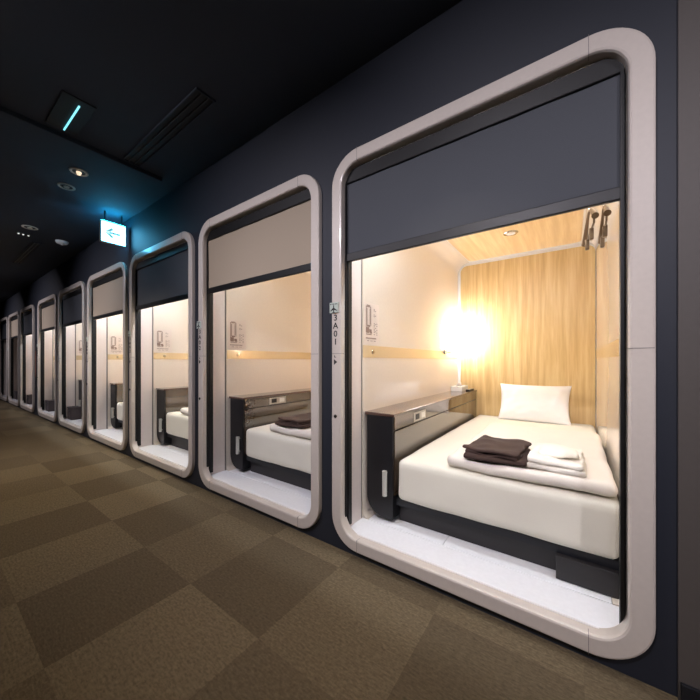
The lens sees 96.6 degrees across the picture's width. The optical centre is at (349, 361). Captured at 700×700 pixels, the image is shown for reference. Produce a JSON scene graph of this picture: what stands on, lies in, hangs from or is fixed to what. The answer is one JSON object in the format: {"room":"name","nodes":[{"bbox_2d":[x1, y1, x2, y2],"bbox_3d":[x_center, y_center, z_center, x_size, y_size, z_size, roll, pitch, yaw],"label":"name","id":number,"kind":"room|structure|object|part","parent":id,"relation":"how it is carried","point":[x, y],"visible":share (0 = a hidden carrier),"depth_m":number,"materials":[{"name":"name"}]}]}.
{"room":"capsule hotel corridor","nodes":[
{"label":"capsule hotel corridor","id":0,"kind":"room"},
{"bbox_2d":[0,0,461,303],"bbox_3d":[-4.916,-1.610,4.816,18.400,0.080,5.400,0,0,36],"label":"ceiling","id":1,"kind":"structure","parent":0,"point":[133,61],"depth_m":1.75,"materials":[{"name":"black paint"}]},
{"bbox_2d":[12,241,41,263],"bbox_3d":[-4.716,-1.564,4.538,1.450,0.012,0.100,0,0,36],"label":"ceiling vent","id":2,"kind":"object","parent":1,"relation":"in","point":[33,246],"visible":1,"depth_m":4.47,"materials":[{"name":"black metal"}]},
{"bbox_2d":[21,225,37,229],"bbox_3d":[-3.753,-1.564,3.658,0.140,0.012,0.140,0,0,36],"label":"recessed light","id":3,"kind":"object","parent":1,"relation":"in","point":[29,227],"visible":1,"depth_m":3.65,"materials":[{"name":"grey metal"}]},
{"bbox_2d":[55,240,68,244],"bbox_3d":[-3.776,-1.545,4.090,0.134,0.050,0.134,0,0,36],"label":"smoke detector","id":4,"kind":"object","parent":1,"relation":"attached to","point":[61,242],"visible":1,"depth_m":4.06,"materials":[{"name":"white plastic"}]},
{"bbox_2d":[57,182,75,190],"bbox_3d":[-2.546,-1.564,2.801,0.124,0.012,0.124,0,0,36],"label":"recessed light","id":5,"kind":"object","parent":1,"relation":"in","point":[65,186],"visible":1,"depth_m":2.80,"materials":[{"name":"grey metal"}]},
{"bbox_2d":[45,90,96,135],"bbox_3d":[-1.778,-1.560,1.984,0.400,0.021,0.160,0,0,36],"label":"fitting","id":6,"kind":"object","parent":1,"relation":"attached to","point":[69,113],"visible":1,"depth_m":1.97,"materials":[{"name":"black"}]},
{"bbox_2d":[69,167,88,176],"bbox_3d":[-2.246,-1.556,2.585,0.124,0.028,0.124,0,0,36],"label":"recessed light","id":7,"kind":"object","parent":1,"relation":"in","point":[77,171],"visible":1,"depth_m":2.58,"materials":[{"name":"white metal"}]},
{"bbox_2d":[0,106,161,183],"bbox_3d":[-1.969,-1.555,2.237,0.085,0.030,1.130,0,0,36],"label":"ceiling beam","id":8,"kind":"structure","parent":1,"relation":"attached to","point":[6,114],"depth_m":2.22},
{"bbox_2d":[99,210,125,247],"bbox_3d":[-2.515,-1.405,3.312,0.037,0.330,0.228,0,0,36],"label":"direction sign","id":9,"kind":"object","parent":1,"relation":"hanging from","point":[110,233],"visible":1,"depth_m":3.29,"materials":[{"name":"white plastic"}]},
{"bbox_2d":[123,86,215,166],"bbox_3d":[-1.282,-1.564,2.145,1.080,0.012,0.120,0,0,36],"label":"ceiling vent","id":10,"kind":"object","parent":1,"relation":"in","point":[197,102],"visible":1,"depth_m":2.07,"materials":[{"name":"black metal"}]},
{"bbox_2d":[0,400,677,699],"bbox_3d":[-5.579,1.075,3.889,18.400,0.050,3.120,0,0,36],"label":"floor","id":11,"kind":"structure","parent":0,"point":[123,577],"depth_m":1.31,"materials":[{"name":"carpet"}]},
{"bbox_2d":[0,317,7,400],"bbox_3d":[-8.494,-0.056,9.076,1.321,2.152,2.188,0,0,36],"label":"capsule","id":12,"kind":"object","parent":11,"relation":"on","point":[3,344],"visible":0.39,"depth_m":8.56,"materials":[{"name":"beige plastic"}]},
{"bbox_3d":[-9.556,-0.065,8.585,0.013,1.970,0.034,0,0,36],"label":"guide rail","id":13,"kind":"part","parent":12,"relation":"part of","materials":[{"name":"black metal"}]},
{"bbox_2d":[1,321,5,340],"bbox_3d":[-9.092,-0.803,8.230,1.174,0.503,0.024,0,0,36],"label":"roller blind","id":14,"kind":"object","parent":12,"relation":"attached to","point":[3,324],"visible":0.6,"depth_m":8.33,"materials":[{"name":"black fabric"}]},
{"bbox_2d":[7,311,19,405],"bbox_3d":[-7.306,-0.056,8.227,1.321,2.152,2.188,0,0,36],"label":"capsule","id":15,"kind":"object","parent":11,"relation":"on","point":[13,349],"visible":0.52,"depth_m":7.71,"materials":[{"name":"beige plastic"}]},
{"bbox_3d":[-8.368,-0.065,7.736,0.013,1.970,0.034,0,0,36],"label":"guide rail","id":16,"kind":"part","parent":15,"relation":"part of","materials":[{"name":"black metal"}]},
{"bbox_2d":[11,316,17,338],"bbox_3d":[-7.904,-0.803,7.382,1.174,0.503,0.024,0,0,36],"label":"roller blind","id":17,"kind":"object","parent":15,"relation":"attached to","point":[14,321],"visible":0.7,"depth_m":7.48,"materials":[{"name":"beige fabric"}]},
{"bbox_2d":[14,391,17,399],"bbox_3d":[-8.217,0.839,7.741,0.220,0.201,0.142,0,0,36],"label":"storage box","id":18,"kind":"object","parent":15,"relation":"on","point":[15,392],"visible":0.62,"depth_m":7.65,"materials":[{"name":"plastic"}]},
{"bbox_2d":[19,304,34,411],"bbox_3d":[-6.118,-0.056,7.378,1.321,2.152,2.188,0,0,36],"label":"capsule","id":19,"kind":"object","parent":11,"relation":"on","point":[27,343],"visible":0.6,"depth_m":6.87,"materials":[{"name":"beige plastic"}]},
{"bbox_3d":[-7.180,-0.065,6.888,0.013,1.970,0.034,0,0,36],"label":"guide rail","id":20,"kind":"part","parent":19,"relation":"part of","materials":[{"name":"black metal"}]},
{"bbox_2d":[23,310,31,335],"bbox_3d":[-6.717,-0.803,6.533,1.174,0.503,0.024,0,0,36],"label":"roller blind","id":21,"kind":"object","parent":19,"relation":"attached to","point":[27,316],"visible":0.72,"depth_m":6.58,"materials":[{"name":"grey fabric"}]},
{"bbox_2d":[27,394,31,403],"bbox_3d":[-7.029,0.839,6.892,0.220,0.201,0.142,0,0,36],"label":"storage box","id":22,"kind":"object","parent":19,"relation":"on","point":[29,397],"visible":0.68,"depth_m":6.80,"materials":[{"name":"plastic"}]},
{"bbox_2d":[36,294,57,421],"bbox_3d":[-4.752,-0.056,6.401,1.321,2.152,2.189,0,0,36],"label":"capsule","id":23,"kind":"object","parent":11,"relation":"on","point":[47,347],"visible":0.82,"depth_m":5.89,"materials":[{"name":"beige plastic"}]},
{"bbox_3d":[-5.814,-0.065,5.911,0.013,1.970,0.034,0,0,36],"label":"guide rail","id":24,"kind":"part","parent":23,"relation":"part of","materials":[{"name":"black metal"}]},
{"bbox_2d":[41,300,54,331],"bbox_3d":[-5.350,-0.803,5.556,1.174,0.503,0.024,0,0,36],"label":"roller blind","id":25,"kind":"object","parent":23,"relation":"attached to","point":[48,309],"visible":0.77,"depth_m":5.60,"materials":[{"name":"beige fabric"}]},
{"bbox_2d":[45,399,54,411],"bbox_3d":[-5.662,0.839,5.915,0.220,0.201,0.142,0,0,36],"label":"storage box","id":26,"kind":"object","parent":23,"relation":"on","point":[50,404],"visible":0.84,"depth_m":5.84,"materials":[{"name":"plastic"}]},
{"bbox_2d":[57,281,85,432],"bbox_3d":[-3.580,-0.056,5.564,1.321,2.152,2.189,0,0,36],"label":"capsule","id":27,"kind":"object","parent":11,"relation":"on","point":[71,366],"visible":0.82,"depth_m":5.05,"materials":[{"name":"beige plastic"}]},
{"bbox_3d":[-4.642,-0.065,5.074,0.013,1.970,0.034,0,0,36],"label":"guide rail","id":28,"kind":"part","parent":27,"relation":"part of","materials":[{"name":"metal"}]},
{"bbox_2d":[62,288,81,326],"bbox_3d":[-4.178,-0.803,4.719,1.174,0.503,0.024,0,0,36],"label":"roller blind","id":29,"kind":"object","parent":27,"relation":"attached to","point":[72,301],"visible":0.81,"depth_m":4.75,"materials":[{"name":"grey fabric"}]},
{"bbox_2d":[67,406,81,419],"bbox_3d":[-4.490,0.839,5.078,0.220,0.201,0.142,0,0,36],"label":"storage box","id":30,"kind":"object","parent":27,"relation":"on","point":[73,412],"visible":1,"depth_m":5.02,"materials":[{"name":"plastic"}]},
{"bbox_3d":[-4.489,0.751,5.080,0.220,0.027,0.138,0,0,36],"label":"lid","id":31,"kind":"part","parent":30,"relation":"part of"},
{"bbox_2d":[77,339,81,354],"bbox_3d":[-4.500,-0.235,5.283,0.002,0.260,0.180,0,0,36],"label":"instruction sticker","id":32,"kind":"object","parent":27,"relation":"attached to","point":[79,342],"visible":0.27,"depth_m":5.23,"materials":[{"name":"white paper"}]},
{"bbox_2d":[78,379,81,416],"bbox_3d":[-3.923,0.611,5.917,0.199,0.611,1.925,0,0,36],"label":"ledge","id":33,"kind":"object","parent":27,"relation":"attached to","point":[79,380],"visible":0.14,"depth_m":5.12,"materials":[{"name":"black laminate"}]},
{"bbox_2d":[86,262,127,449],"bbox_3d":[-2.396,-0.056,4.718,1.321,2.152,2.189,0,0,36],"label":"capsule","id":34,"kind":"object","parent":11,"relation":"on","point":[104,368],"visible":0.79,"depth_m":4.22,"materials":[{"name":"beige plastic"}]},
{"bbox_3d":[-3.458,-0.065,4.228,0.013,1.970,0.034,0,0,36],"label":"guide rail","id":35,"kind":"part","parent":34,"relation":"part of","materials":[{"name":"black metal"}]},
{"bbox_2d":[92,270,122,319],"bbox_3d":[-2.994,-0.803,3.873,1.174,0.503,0.024,0,0,36],"label":"roller blind","id":36,"kind":"object","parent":34,"relation":"attached to","point":[107,291],"visible":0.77,"depth_m":3.88,"materials":[{"name":"beige fabric"}]},
{"bbox_2d":[109,335,122,353],"bbox_3d":[-3.316,-0.235,4.437,0.002,0.260,0.180,0,0,36],"label":"instruction sticker","id":37,"kind":"object","parent":34,"relation":"attached to","point":[115,342],"visible":0.98,"depth_m":4.42,"materials":[{"name":"white paper"}]},
{"bbox_2d":[110,382,122,427],"bbox_3d":[-2.740,0.611,5.071,0.199,0.611,1.925,0,0,36],"label":"ledge","id":38,"kind":"object","parent":34,"relation":"attached to","point":[116,388],"visible":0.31,"depth_m":4.29,"materials":[{"name":"black laminate"}]},
{"bbox_3d":[-3.254,0.707,4.273,0.029,0.143,0.029,0,0,36],"label":"handle","id":39,"kind":"part","parent":38,"relation":"part of","materials":[{"name":"silver metal"}]},
{"bbox_3d":[-2.652,0.361,5.039,0.006,0.077,1.872,0,0,36],"label":"panel","id":40,"kind":"part","parent":38,"relation":"part of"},
{"bbox_3d":[-2.652,0.594,5.039,0.006,0.373,1.872,0,0,36],"label":"panel","id":41,"kind":"part","parent":38,"relation":"part of","materials":[{"name":"brown wood"}]},
{"bbox_3d":[-2.244,0.869,4.741,0.999,0.142,1.886,0,0,36],"label":"bed base","id":42,"kind":"object","parent":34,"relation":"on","visible":0},
{"bbox_2d":[117,402,122,420],"bbox_3d":[-2.244,0.676,4.733,0.980,0.239,1.893,0,0,36],"label":"mattress","id":43,"kind":"object","parent":42,"relation":"on","point":[120,404],"visible":0.02,"depth_m":4.18,"materials":[{"name":"white fabric"}]},
{"bbox_2d":[128,231,194,477],"bbox_3d":[-1.236,-0.056,3.889,1.321,2.152,2.189,0,0,36],"label":"capsule","id":44,"kind":"object","parent":11,"relation":"on","point":[149,370],"visible":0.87,"depth_m":3.39,"materials":[{"name":"beige plastic"}]},
{"bbox_3d":[-2.298,-0.065,3.398,0.013,1.970,0.034,0,0,36],"label":"guide rail","id":45,"kind":"part","parent":44,"relation":"part of","materials":[{"name":"black metal"}]},
{"bbox_2d":[136,242,187,309],"bbox_3d":[-1.834,-0.803,3.044,1.174,0.503,0.024,0,0,36],"label":"roller blind","id":46,"kind":"object","parent":44,"relation":"attached to","point":[162,278],"visible":0.88,"depth_m":3.02,"materials":[{"name":"grey fabric"}]},
{"bbox_2d":[155,329,171,351],"bbox_3d":[-2.156,-0.235,3.608,0.002,0.260,0.180,0,0,36],"label":"instruction sticker","id":47,"kind":"object","parent":44,"relation":"attached to","point":[163,338],"visible":1,"depth_m":3.61,"materials":[{"name":"white paper"}]},
{"bbox_2d":[156,386,187,443],"bbox_3d":[-1.579,0.611,4.242,0.199,0.611,1.925,0,0,36],"label":"ledge","id":48,"kind":"object","parent":44,"relation":"attached to","point":[169,399],"visible":0.27,"depth_m":3.50,"materials":[{"name":"black laminate"}]},
{"bbox_3d":[-2.094,0.707,3.444,0.029,0.143,0.029,0,0,36],"label":"handle","id":49,"kind":"part","parent":48,"relation":"part of","materials":[{"name":"silver metal"}]},
{"bbox_3d":[-1.492,0.361,4.210,0.006,0.077,1.872,0,0,36],"label":"panel","id":50,"kind":"part","parent":48,"relation":"part of","materials":[{"name":"wood"}]},
{"bbox_3d":[-1.492,0.594,4.210,0.006,0.373,1.872,0,0,36],"label":"panel","id":51,"kind":"part","parent":48,"relation":"part of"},
{"bbox_2d":[167,433,187,450],"bbox_3d":[-1.084,0.869,3.912,0.999,0.142,1.886,0,0,36],"label":"bed base","id":52,"kind":"object","parent":44,"relation":"on","point":[176,441],"visible":0.06,"depth_m":3.36,"materials":[{"name":"black paint"}]},
{"bbox_2d":[166,411,187,438],"bbox_3d":[-1.084,0.676,3.904,0.980,0.239,1.893,0,0,36],"label":"mattress","id":53,"kind":"object","parent":52,"relation":"on","point":[176,422],"visible":0.07,"depth_m":3.27,"materials":[{"name":"white fabric"}]},
{"bbox_2d":[180,408,187,414],"bbox_3d":[-1.196,0.519,3.517,0.699,0.072,1.117,0,0,36],"label":"duvet","id":54,"kind":"object","parent":53,"relation":"on","point":[184,411],"visible":0.03,"depth_m":3.23,"materials":[{"name":"white fabric"}]},
{"bbox_3d":[-1.586,0.887,3.209,0.999,0.105,0.022,0,0,36],"label":"panel","id":55,"kind":"part","parent":52,"relation":"part of","materials":[{"name":"black wood"}]},
{"bbox_2d":[197,175,321,527],"bbox_3d":[-0.087,-0.056,3.068,1.321,2.152,2.189,0,0,36],"label":"capsule","id":56,"kind":"object","parent":11,"relation":"on","point":[282,316],"visible":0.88,"depth_m":2.58,"materials":[{"name":"beige plastic"}]},
{"bbox_3d":[-1.149,-0.065,2.578,0.013,1.970,0.034,0,0,36],"label":"guide rail","id":57,"kind":"part","parent":56,"relation":"part of","materials":[{"name":"black metal"}]},
{"bbox_2d":[228,319,245,349],"bbox_3d":[-1.007,-0.235,2.787,0.002,0.260,0.180,0,0,36],"label":"instruction sticker","id":58,"kind":"object","parent":56,"relation":"attached to","point":[236,329],"visible":1,"depth_m":2.78,"materials":[{"name":"white paper"}]},
{"bbox_2d":[207,189,310,293],"bbox_3d":[-0.685,-0.803,2.223,1.174,0.503,0.024,0,0,36],"label":"roller blind","id":59,"kind":"object","parent":56,"relation":"attached to","point":[271,242],"visible":0.81,"depth_m":2.16,"materials":[{"name":"beige fabric"}]},
{"bbox_2d":[229,388,310,469],"bbox_3d":[-0.430,0.611,3.421,0.199,0.611,1.925,0,0,36],"label":"ledge","id":60,"kind":"object","parent":56,"relation":"attached to","point":[247,411],"visible":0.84,"depth_m":2.73,"materials":[{"name":"black laminate"}]},
{"bbox_3d":[-0.945,0.707,2.623,0.029,0.143,0.029,0,0,36],"label":"handle","id":61,"kind":"part","parent":60,"relation":"part of","materials":[{"name":"silver metal"}]},
{"bbox_3d":[-0.343,0.361,3.389,0.006,0.077,1.872,0,0,36],"label":"panel","id":62,"kind":"part","parent":60,"relation":"part of","materials":[{"name":"brown wood"}]},
{"bbox_3d":[-0.343,0.594,3.389,0.006,0.373,1.872,0,0,36],"label":"panel","id":63,"kind":"part","parent":60,"relation":"part of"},
{"bbox_2d":[269,396,285,404],"bbox_3d":[-0.675,0.364,2.916,0.004,0.060,0.200,0,0,36],"label":"outlet plate","id":64,"kind":"object","parent":60,"relation":"attached to","point":[273,400],"depth_m":2.91,"materials":[{"name":"white plastic"}]},
{"bbox_2d":[246,456,310,490],"bbox_3d":[0.065,0.869,3.091,0.999,0.142,1.886,0,0,36],"label":"bed base","id":65,"kind":"object","parent":56,"relation":"on","point":[298,478],"visible":0.09,"depth_m":2.43,"materials":[{"name":"black paint"}]},
{"bbox_2d":[246,424,310,473],"bbox_3d":[0.065,0.676,3.083,0.980,0.239,1.893,0,0,36],"label":"mattress","id":66,"kind":"object","parent":65,"relation":"on","point":[288,451],"visible":0.2,"depth_m":2.36,"materials":[{"name":"white fabric"}]},
{"bbox_2d":[269,423,310,438],"bbox_3d":[-0.047,0.519,2.696,0.699,0.072,1.117,0,0,36],"label":"duvet","id":67,"kind":"object","parent":66,"relation":"on","point":[293,431],"visible":0.12,"depth_m":2.31,"materials":[{"name":"white fabric"}]},
{"bbox_2d":[275,413,310,427],"bbox_3d":[-0.362,0.460,2.473,0.307,0.056,0.396,0,0,36],"label":"folded pyjamas","id":68,"kind":"object","parent":67,"relation":"on","point":[301,420],"visible":0.65,"depth_m":2.35,"materials":[{"name":"brown fabric"}]},
{"bbox_2d":[330,28,655,659],"bbox_3d":[1.058,-0.056,2.249,1.321,2.152,2.189,0,0,36],"label":"capsule","id":69,"kind":"object","parent":11,"relation":"on","point":[536,307],"visible":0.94,"depth_m":1.71,"materials":[{"name":"plastic"}]},
{"bbox_3d":[-0.004,-0.065,1.759,0.013,1.970,0.034,0,0,36],"label":"guide rail","id":70,"kind":"part","parent":69,"relation":"part of","materials":[{"name":"black metal"}]},
{"bbox_2d":[364,301,378,344],"bbox_3d":[0.138,-0.235,1.969,0.002,0.260,0.180,0,0,36],"label":"instruction sticker","id":71,"kind":"object","parent":69,"relation":"attached to","point":[371,311],"visible":1,"depth_m":1.97,"materials":[{"name":"white paper"}]},
{"bbox_2d":[365,390,476,519],"bbox_3d":[0.715,0.611,2.603,0.199,0.611,1.925,0,0,36],"label":"ledge","id":72,"kind":"object","parent":69,"relation":"attached to","point":[395,432],"visible":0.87,"depth_m":1.90,"materials":[{"name":"black laminate"}]},
{"bbox_3d":[0.201,0.707,1.805,0.029,0.143,0.029,0,0,36],"label":"handle","id":73,"kind":"part","parent":72,"relation":"part of","materials":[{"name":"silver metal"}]},
{"bbox_2d":[414,409,425,421],"bbox_3d":[0.470,0.364,2.098,0.004,0.060,0.200,0,0,36],"label":"outlet plate","id":74,"kind":"object","parent":72,"relation":"attached to","point":[419,414],"depth_m":2.10,"materials":[{"name":"white plastic"}]},
{"bbox_3d":[0.802,0.361,2.571,0.006,0.077,1.872,0,0,36],"label":"panel","id":75,"kind":"part","parent":72,"relation":"part of","materials":[{"name":"brown wood"}]},
{"bbox_3d":[0.802,0.594,2.571,0.006,0.373,1.872,0,0,36],"label":"panel","id":76,"kind":"part","parent":72,"relation":"part of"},
{"bbox_2d":[451,383,467,391],"bbox_3d":[1.142,0.264,3.252,0.113,0.081,0.220,0,0,36],"label":"tissue box","id":77,"kind":"object","parent":72,"relation":"on","point":[459,387],"visible":1,"depth_m":3.18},
{"bbox_2d":[444,323,464,354],"bbox_3d":[1.058,-0.233,3.152,0.346,0.337,0.082,0,0,-45],"label":"reading lamp","id":78,"kind":"object","parent":69,"relation":"attached to","point":[460,326],"visible":1,"depth_m":3.21,"materials":[{"name":"silver metal"}]},
{"bbox_3d":[1.151,-0.270,3.245,0.082,0.262,0.082,0,0,36],"label":"lamp shade","id":79,"kind":"part","parent":78,"relation":"part of","materials":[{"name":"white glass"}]},
{"bbox_2d":[346,58,624,261],"bbox_3d":[0.460,-0.803,1.404,1.174,0.503,0.024,0,0,36],"label":"roller blind","id":80,"kind":"object","parent":69,"relation":"attached to","point":[550,149],"visible":0.95,"depth_m":1.29,"materials":[{"name":"grey fabric"}]},
{"bbox_2d":[396,497,618,598],"bbox_3d":[1.211,0.869,2.273,0.999,0.142,1.886,0,0,36],"label":"bed base","id":81,"kind":"object","parent":69,"relation":"on","point":[590,571],"visible":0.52,"depth_m":1.45,"materials":[{"name":"black paint"}]},
{"bbox_3d":[0.708,0.887,1.570,0.999,0.105,0.022,0,0,36],"label":"panel","id":82,"kind":"part","parent":81,"relation":"part of","materials":[{"name":"black wood"}]},
{"bbox_2d":[399,415,618,558],"bbox_3d":[1.211,0.676,2.264,0.980,0.239,1.893,0,0,36],"label":"mattress","id":83,"kind":"object","parent":81,"relation":"on","point":[579,520],"visible":0.49,"depth_m":1.48,"materials":[{"name":"white fabric"}]},
{"bbox_2d":[447,422,618,496],"bbox_3d":[1.099,0.519,1.877,0.699,0.072,1.117,0,0,36],"label":"duvet","id":84,"kind":"object","parent":83,"relation":"on","point":[598,479],"visible":0.61,"depth_m":1.54,"materials":[{"name":"white fabric"}]},
{"bbox_2d":[462,435,531,465],"bbox_3d":[0.783,0.460,1.655,0.307,0.056,0.396,0,0,36],"label":"folded pyjamas","id":85,"kind":"object","parent":84,"relation":"on","point":[498,450],"visible":0.99,"depth_m":1.57,"materials":[{"name":"brown fabric"}]},
{"bbox_2d":[526,442,586,475],"bbox_3d":[0.999,0.449,1.509,0.237,0.077,0.366,0,0,36],"label":"folded towel","id":86,"kind":"object","parent":84,"relation":"on","point":[543,455],"visible":1,"depth_m":1.41,"materials":[{"name":"white fabric"}]},
{"bbox_2d":[498,383,571,425],"bbox_3d":[1.726,0.392,2.940,0.595,0.335,0.200,0,0,36],"label":"pillow","id":87,"kind":"object","parent":83,"relation":"on","point":[541,404],"visible":1,"depth_m":2.88,"materials":[{"name":"white fabric"}]},
{"bbox_3d":[0.997,0.886,1.308,0.220,0.100,0.068,0,0,36],"label":"drawer","id":88,"kind":"part","parent":81,"relation":"part of","materials":[{"name":"black wood"}]},
{"bbox_2d":[503,230,517,235],"bbox_3d":[1.333,-1.061,2.587,0.114,0.010,0.114,0,0,36],"label":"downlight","id":89,"kind":"object","parent":69,"relation":"attached to","point":[510,232],"visible":1,"depth_m":2.58,"materials":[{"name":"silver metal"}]},
{"bbox_3d":[1.146,-1.068,2.328,0.964,0.004,1.800,0,0,36],"label":"ceiling panel","id":90,"kind":"part","parent":69,"relation":"part of","materials":[{"name":"brown wood"}]},
{"bbox_3d":[1.694,-0.072,3.096,1.166,1.925,0.012,0,0,36],"label":"headboard panel","id":91,"kind":"part","parent":69,"relation":"part of","materials":[{"name":"brown wood"}]},
{"bbox_3d":[0.944,-0.065,1.081,0.015,1.970,0.034,0,0,36],"label":"guide rail","id":92,"kind":"part","parent":69,"relation":"part of","materials":[{"name":"black metal"}]},
{"bbox_3d":[1.232,-0.845,1.529,0.104,0.080,0.060,0,0,36],"label":"coat hook","id":93,"kind":"object","parent":69,"relation":"attached to","visible":0},
{"bbox_2d":[581,208,598,249],"bbox_3d":[1.193,-0.724,1.556,0.028,0.288,0.426,0,0,32],"label":"clothes hanger","id":94,"kind":"object","parent":93,"relation":"hanging from","point":[594,214],"visible":0.87,"depth_m":1.57,"materials":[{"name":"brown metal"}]},
{"bbox_2d":[597,205,611,247],"bbox_3d":[1.239,-0.724,1.524,0.028,0.288,0.426,0,0,36],"label":"clothes hanger","id":95,"kind":"object","parent":93,"relation":"hanging from","point":[603,230],"visible":0.91,"depth_m":1.47,"materials":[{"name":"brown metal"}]},
{"bbox_2d":[0,0,699,699],"bbox_3d":[-4.701,-0.260,5.117,18.400,2.620,0.100,0,0,36],"label":"wall","id":96,"kind":"structure","parent":0,"point":[472,45],"depth_m":1.23,"materials":[{"name":"black paint"}]},
{"bbox_2d":[35,342,36,386],"bbox_3d":[-6.057,0.065,6.023,0.140,0.870,0.019,0,0,36],"label":"panel","id":97,"kind":"object","parent":96,"relation":"attached to","point":[35,342],"visible":0.78,"depth_m":6.02,"materials":[{"name":"black paint"}]},
{"bbox_2d":[680,682,699,699],"bbox_3d":[1.885,1.020,0.342,2.130,0.060,0.012,0,0,36],"label":"baseboard","id":98,"kind":"structure","parent":96,"relation":"attached to","point":[687,692],"depth_m":0.95,"materials":[{"name":"black paint"}]}
]}

